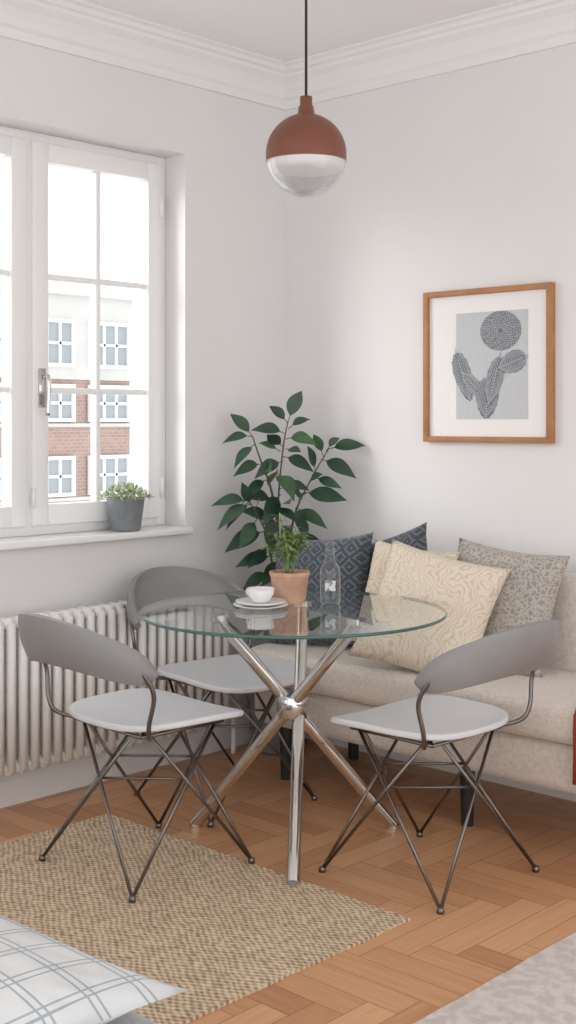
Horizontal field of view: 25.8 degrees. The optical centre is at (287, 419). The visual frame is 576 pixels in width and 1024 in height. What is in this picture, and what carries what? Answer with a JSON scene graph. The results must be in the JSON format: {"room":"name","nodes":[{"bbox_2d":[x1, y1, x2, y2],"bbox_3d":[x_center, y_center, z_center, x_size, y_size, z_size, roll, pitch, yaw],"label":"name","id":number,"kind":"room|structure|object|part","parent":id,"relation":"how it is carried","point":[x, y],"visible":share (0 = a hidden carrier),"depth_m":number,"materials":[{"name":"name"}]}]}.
{"room":"dining room","nodes":[
{"label":"dining room","id":0,"kind":"room"},
{"bbox_2d":[0,36,284,713],"bbox_3d":[-1.939,-0.070,3.486,0.300,2.770,5.900,0,0,43],"label":"wall","id":1,"kind":"structure","parent":0,"point":[225,211],"depth_m":4.96,"materials":[{"name":"paint"}]},
{"bbox_2d":[0,125,164,537],"bbox_3d":[-0.931,-0.310,4.504,0.141,1.450,1.305,0,0,43],"label":"window","id":2,"kind":"structure","parent":1,"relation":"in","point":[29,530],"depth_m":4.54,"materials":[{"name":"white paint"}]},
{"bbox_3d":[-1.157,-0.310,4.285,0.063,1.380,0.606,0,0,43],"label":"sash","id":3,"kind":"part","parent":2,"relation":"part of","materials":[{"name":"white wood"}]},
{"bbox_3d":[-0.867,-0.100,4.508,0.053,0.170,0.026,0,0,43],"label":"handle","id":4,"kind":"part","parent":2,"relation":"part of","materials":[{"name":"silver metal"}]},
{"bbox_3d":[-0.725,-0.310,4.743,0.063,1.380,0.606,0,0,43],"label":"sash","id":5,"kind":"part","parent":2,"relation":"part of","materials":[{"name":"white wood"}]},
{"bbox_2d":[32,196,163,507],"bbox_3d":[-0.701,-0.280,4.719,0.016,1.190,0.616,0,0,43],"label":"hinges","id":6,"kind":"object","parent":2,"relation":"attached to","point":[161,197],"visible":1,"depth_m":4.93,"materials":[{"name":"white paint"}]},
{"bbox_2d":[0,525,193,550],"bbox_3d":[-0.889,0.430,4.444,0.165,0.030,1.355,0,0,43],"label":"window sill","id":7,"kind":"structure","parent":1,"relation":"attached to","point":[10,543],"depth_m":4.54,"materials":[{"name":"white paint"}]},
{"bbox_2d":[97,481,153,531],"bbox_3d":[-0.594,0.321,4.715,0.199,0.187,0.227,0,0,43],"label":"windowsill plant","id":8,"kind":"object","parent":7,"relation":"on","point":[125,510],"visible":1,"depth_m":4.67,"materials":[{"name":"green plant"}]},
{"bbox_3d":[-0.608,0.352,4.721,0.144,0.125,0.144,0,0,43],"label":"pot","id":9,"kind":"part","parent":8,"relation":"part of","materials":[{"name":"grey concrete"}]},
{"bbox_2d":[0,600,236,777],"bbox_3d":[-0.773,0.987,4.407,0.134,0.657,1.613,0,0,43],"label":"radiator","id":10,"kind":"object","parent":1,"relation":"attached to","point":[32,735],"visible":0.51,"depth_m":4.34,"materials":[{"name":"white metal"}]},
{"bbox_2d":[0,713,251,807],"bbox_3d":[-1.926,1.258,3.268,0.018,0.115,5.600,0,0,43],"label":"baseboard","id":11,"kind":"structure","parent":1,"relation":"attached to","point":[30,785],"depth_m":4.56,"materials":[{"name":"white paint"}]},
{"bbox_2d":[0,0,285,109],"bbox_3d":[-1.884,-1.380,3.228,0.135,0.150,5.600,0,0,43],"label":"trim","id":12,"kind":"structure","parent":1,"relation":"attached to","point":[79,28],"depth_m":4.67,"materials":[{"name":"white paint"}]},
{"bbox_2d":[0,738,575,1023],"bbox_3d":[-0.259,1.365,1.696,4.600,0.100,5.600,0,0,43],"label":"floor","id":13,"kind":"structure","parent":0,"point":[500,913],"depth_m":3.74,"materials":[{"name":"brown wood"}]},
{"bbox_2d":[106,1011,156,1023],"bbox_3d":[-1.206,1.133,1.764,1.630,0.346,1.800,0,0,43],"label":"daybed","id":14,"kind":"object","parent":13,"relation":"on","point":[131,1017],"visible":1,"depth_m":2.02,"materials":[{"name":"grey fabric"}]},
{"bbox_2d":[0,915,186,1023],"bbox_3d":[-0.724,0.906,1.976,0.800,0.110,0.800,0,0,42],"label":"plaid pillow","id":15,"kind":"object","parent":14,"relation":"on","point":[44,979],"visible":1,"depth_m":1.96,"materials":[{"name":"fabric"}]},
{"bbox_2d":[0,814,409,1023],"bbox_3d":[-0.718,1.311,3.142,1.274,0.008,1.679,0,0,44],"label":"jute rug","id":16,"kind":"object","parent":13,"relation":"on","point":[223,929],"visible":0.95,"depth_m":3.34,"materials":[{"name":"beige wicker"}]},
{"bbox_2d":[18,613,254,902],"bbox_3d":[-0.470,0.921,3.679,0.638,0.772,0.540,0,0,-44],"label":"dining chair","id":17,"kind":"object","parent":16,"relation":"on","point":[46,640],"visible":1,"depth_m":3.58,"materials":[{"name":"plastic"}]},
{"bbox_3d":[-0.616,0.627,3.540,0.234,0.185,0.528,0,0,-44],"label":"backrest","id":18,"kind":"part","parent":17,"relation":"part of","materials":[{"name":"grey plastic"}]},
{"bbox_3d":[-0.398,0.869,3.749,0.437,0.047,0.466,0,0,-44],"label":"seat","id":19,"kind":"part","parent":17,"relation":"part of","materials":[{"name":"plastic"}]},
{"bbox_2d":[127,566,316,826],"bbox_3d":[-0.265,0.929,4.441,0.540,0.772,0.638,0,0,-40],"label":"dining chair","id":20,"kind":"object","parent":13,"relation":"on","point":[228,674],"visible":0.59,"depth_m":4.43,"materials":[{"name":"plastic"}]},
{"bbox_3d":[-0.394,0.635,4.596,0.528,0.185,0.234,0,0,-40],"label":"backrest","id":21,"kind":"part","parent":20,"relation":"part of","materials":[{"name":"grey plastic"}]},
{"bbox_3d":[-0.200,0.877,4.364,0.466,0.047,0.437,0,0,-40],"label":"seat","id":22,"kind":"part","parent":20,"relation":"part of","materials":[{"name":"plastic"}]},
{"bbox_2d":[212,391,364,754],"bbox_3d":[-0.008,0.600,4.907,0.464,1.430,0.453,0,0,30],"label":"potted ficus","id":23,"kind":"object","parent":13,"relation":"on","point":[248,534],"visible":0.7,"depth_m":4.93,"materials":[{"name":"green plant"}]},
{"bbox_2d":[247,692,279,754],"bbox_3d":[-0.040,1.175,5.035,0.266,0.280,0.266,0,0,43],"label":"pot","id":24,"kind":"object","parent":23,"relation":"attached to","point":[275,740],"depth_m":4.95,"materials":[{"name":"grey ceramic"}]},
{"bbox_2d":[138,589,447,886],"bbox_3d":[0.015,0.952,3.905,0.952,0.727,0.952,0,0,43],"label":"glass dining table","id":25,"kind":"object","parent":13,"relation":"on","point":[367,614],"visible":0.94,"depth_m":3.85,"materials":[{"name":"silver"}]},
{"bbox_2d":[233,586,287,609],"bbox_3d":[-0.085,0.556,3.944,0.174,0.061,0.174,0,0,43],"label":"cup","id":26,"kind":"object","parent":25,"relation":"on","point":[260,597],"visible":1,"depth_m":3.92,"materials":[{"name":"white ceramic"}]},
{"bbox_2d":[258,514,313,603],"bbox_3d":[0.004,0.446,4.054,0.200,0.284,0.190,0,0,43],"label":"potted herb","id":27,"kind":"object","parent":25,"relation":"on","point":[291,585],"visible":0.98,"depth_m":4.03,"materials":[{"name":"ceramic"}]},
{"bbox_2d":[269,569,309,603],"bbox_3d":[0.005,0.538,4.065,0.130,0.100,0.130,0,0,43],"label":"pot","id":28,"kind":"object","parent":27,"relation":"attached to","point":[291,585],"depth_m":4.02,"materials":[{"name":"ceramic"}]},
{"bbox_3d":[0.015,0.588,3.905,0.944,0.001,0.944,0,0,43],"label":"glass","id":29,"kind":"part","parent":25,"relation":"part of","materials":[{"name":"clear glass"}]},
{"bbox_2d":[320,557,339,604],"bbox_3d":[0.135,0.488,4.032,0.066,0.199,0.066,0,0,43],"label":"glass bottle","id":30,"kind":"object","parent":25,"relation":"on","point":[329,585],"visible":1,"depth_m":4.00,"materials":[{"name":"glass"}]},
{"bbox_2d":[251,572,575,826],"bbox_3d":[0.625,0.917,4.275,1.690,0.795,0.565,0,0,43],"label":"sofa","id":31,"kind":"object","parent":13,"relation":"on","point":[537,750],"visible":0.38,"depth_m":4.08,"materials":[{"name":"fabric"}]},
{"bbox_2d":[268,533,372,643],"bbox_3d":[0.118,0.635,4.692,0.459,0.439,0.195,0,0,30],"label":"throw pillow","id":32,"kind":"object","parent":31,"relation":"on","point":[352,554],"visible":0.38,"depth_m":4.63,"materials":[{"name":"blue fabric"}]},
{"bbox_2d":[348,522,426,645],"bbox_3d":[0.360,0.625,4.636,0.523,0.509,0.174,0,0,44],"label":"throw pillow","id":33,"kind":"object","parent":31,"relation":"on","point":[415,537],"visible":0.11,"depth_m":4.58,"materials":[{"name":"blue fabric"}]},
{"bbox_2d":[352,539,459,640],"bbox_3d":[0.408,0.625,4.439,0.159,0.380,0.393,0,0,-44],"label":"throw pillow","id":34,"kind":"object","parent":31,"relation":"on","point":[382,549],"visible":0.11,"depth_m":4.51,"materials":[{"name":"beige fabric"}]},
{"bbox_2d":[251,642,575,744],"bbox_3d":[0.589,0.899,4.237,1.690,0.128,0.460,0,0,43],"label":"seat cushion","id":35,"kind":"object","parent":31,"relation":"on","point":[351,681],"depth_m":4.10,"materials":[{"name":"fabric"}]},
{"bbox_2d":[348,539,510,671],"bbox_3d":[0.472,0.645,4.222,0.503,0.461,0.253,0,0,29],"label":"throw pillow","id":36,"kind":"object","parent":31,"relation":"on","point":[468,592],"visible":0.72,"depth_m":4.16,"materials":[{"name":"beige fabric"}]},
{"bbox_2d":[457,538,569,676],"bbox_3d":[0.712,0.635,4.258,0.464,0.443,0.191,0,0,39],"label":"throw pillow","id":37,"kind":"object","parent":31,"relation":"on","point":[528,594],"visible":0.45,"depth_m":4.17,"materials":[{"name":"beige fabric"}]},
{"bbox_3d":[0.779,0.767,4.431,1.680,0.495,0.125,0,0,43],"label":"backrest","id":38,"kind":"part","parent":31,"relation":"part of","materials":[{"name":"fabric"}]},
{"bbox_2d":[572,710,575,784],"bbox_3d":[1.023,0.940,3.702,0.240,0.252,0.323,0,0,43],"label":"throw","id":39,"kind":"object","parent":31,"relation":"on","point":[574,715],"visible":1,"depth_m":3.67,"materials":[{"name":"fabric"}]},
{"bbox_2d":[319,620,559,914],"bbox_3d":[0.462,0.929,3.618,0.540,0.772,0.638,0,0,-45],"label":"dining chair","id":40,"kind":"object","parent":13,"relation":"on","point":[532,646],"visible":1,"depth_m":3.52,"materials":[{"name":"plastic"}]},
{"bbox_3d":[0.391,0.877,3.689,0.466,0.047,0.437,0,0,-45],"label":"seat","id":41,"kind":"part","parent":40,"relation":"part of","materials":[{"name":"plastic"}]},
{"bbox_3d":[0.604,0.635,3.474,0.528,0.185,0.234,0,0,-45],"label":"backrest","id":42,"kind":"part","parent":40,"relation":"part of","materials":[{"name":"grey plastic"}]},
{"bbox_2d":[414,932,575,1023],"bbox_3d":[0.886,1.309,2.266,1.519,0.012,1.703,0,0,43],"label":"rug","id":43,"kind":"object","parent":13,"relation":"on","point":[541,989],"visible":1,"depth_m":2.85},
{"bbox_2d":[82,0,515,61],"bbox_3d":[-0.265,-1.530,1.909,4.900,0.150,5.900,0,0,43],"label":"ceiling","id":44,"kind":"structure","parent":0,"point":[275,29],"depth_m":4.57,"materials":[{"name":"white paint"}]},
{"bbox_2d":[266,0,346,197],"bbox_3d":[0.056,-1.073,3.900,0.250,0.765,0.250,0,0,43],"label":"pendant lamp","id":45,"kind":"object","parent":44,"relation":"hanging from","point":[305,143],"visible":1,"depth_m":3.81,"materials":[{"name":"metal"}]},
{"bbox_2d":[267,154,344,176],"bbox_3d":[0.056,-0.783,3.900,0.240,0.038,0.240,0,0,43],"label":"diffuser","id":46,"kind":"object","parent":45,"relation":"attached to","point":[293,165],"depth_m":3.83,"materials":[{"name":"white glass"}]},
{"bbox_3d":[0.056,-0.745,3.900,0.244,0.110,0.244,0,0,43],"label":"lamp shade","id":47,"kind":"part","parent":45,"relation":"part of","materials":[{"name":"clear glass"}]},
{"bbox_3d":[0.056,-1.228,3.900,0.110,0.453,0.110,0,0,43],"label":"cord","id":48,"kind":"part","parent":45,"relation":"part of","materials":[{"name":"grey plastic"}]},
{"bbox_3d":[0.056,-0.901,3.900,0.250,0.206,0.250,0,0,43],"label":"lamp shade","id":49,"kind":"part","parent":45,"relation":"part of","materials":[{"name":"metal"}]},
{"bbox_2d":[285,43,575,572],"bbox_3d":[1.747,-0.070,3.825,4.600,2.770,0.250,0,0,43],"label":"wall","id":50,"kind":"structure","parent":0,"point":[461,179],"depth_m":4.81,"materials":[{"name":"paint"}]},
{"bbox_2d":[285,0,575,109],"bbox_3d":[1.615,-1.380,3.685,4.600,0.150,0.135,0,0,43],"label":"trim","id":51,"kind":"structure","parent":50,"relation":"attached to","point":[516,28],"depth_m":4.70,"materials":[{"name":"white paint"}]},
{"bbox_2d":[304,732,575,801],"bbox_3d":[1.655,1.258,3.728,4.600,0.115,0.018,0,0,43],"label":"baseboard","id":52,"kind":"structure","parent":50,"relation":"attached to","point":[568,796],"depth_m":4.60,"materials":[{"name":"white paint"}]},
{"bbox_2d":[423,282,554,442],"bbox_3d":[0.724,-0.200,4.596,0.558,0.564,0.029,0,0,43],"label":"print","id":53,"kind":"object","parent":50,"relation":"attached to","point":[489,352],"visible":1,"depth_m":4.59,"materials":[{"name":"white paper"}]},
{"label":"outside","id":54,"kind":"structure","parent":0,"visible":0},
{"bbox_2d":[0,377,129,505],"bbox_3d":[-11.544,4.590,33.903,6.000,11.450,13.800,0,0,43],"label":"brick facade","id":55,"kind":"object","parent":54,"point":[62,441],"visible":0.2,"depth_m":35.61,"materials":[{"name":"red brick"}]},
{"bbox_2d":[0,315,130,499],"bbox_3d":[-9.209,1.090,31.860,0.160,7.770,13.350,0,0,43],"label":"window frames","id":56,"kind":"structure","parent":55,"relation":"attached to","point":[59,342],"depth_m":35.60,"materials":[{"name":"white paint"}]},
{"bbox_3d":[-9.238,1.090,31.888,0.080,7.650,13.230,0,0,43],"label":"panes","id":57,"kind":"part","parent":56,"relation":"part of","materials":[{"name":"clear glass"}]},
{"bbox_2d":[0,277,134,504],"bbox_3d":[-11.454,-0.760,33.852,6.200,6.050,14.050,0,0,43],"label":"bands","id":58,"kind":"object","parent":55,"relation":"attached to","point":[65,301],"visible":0.4,"depth_m":35.55,"materials":[{"name":"white paint"}]}
]}

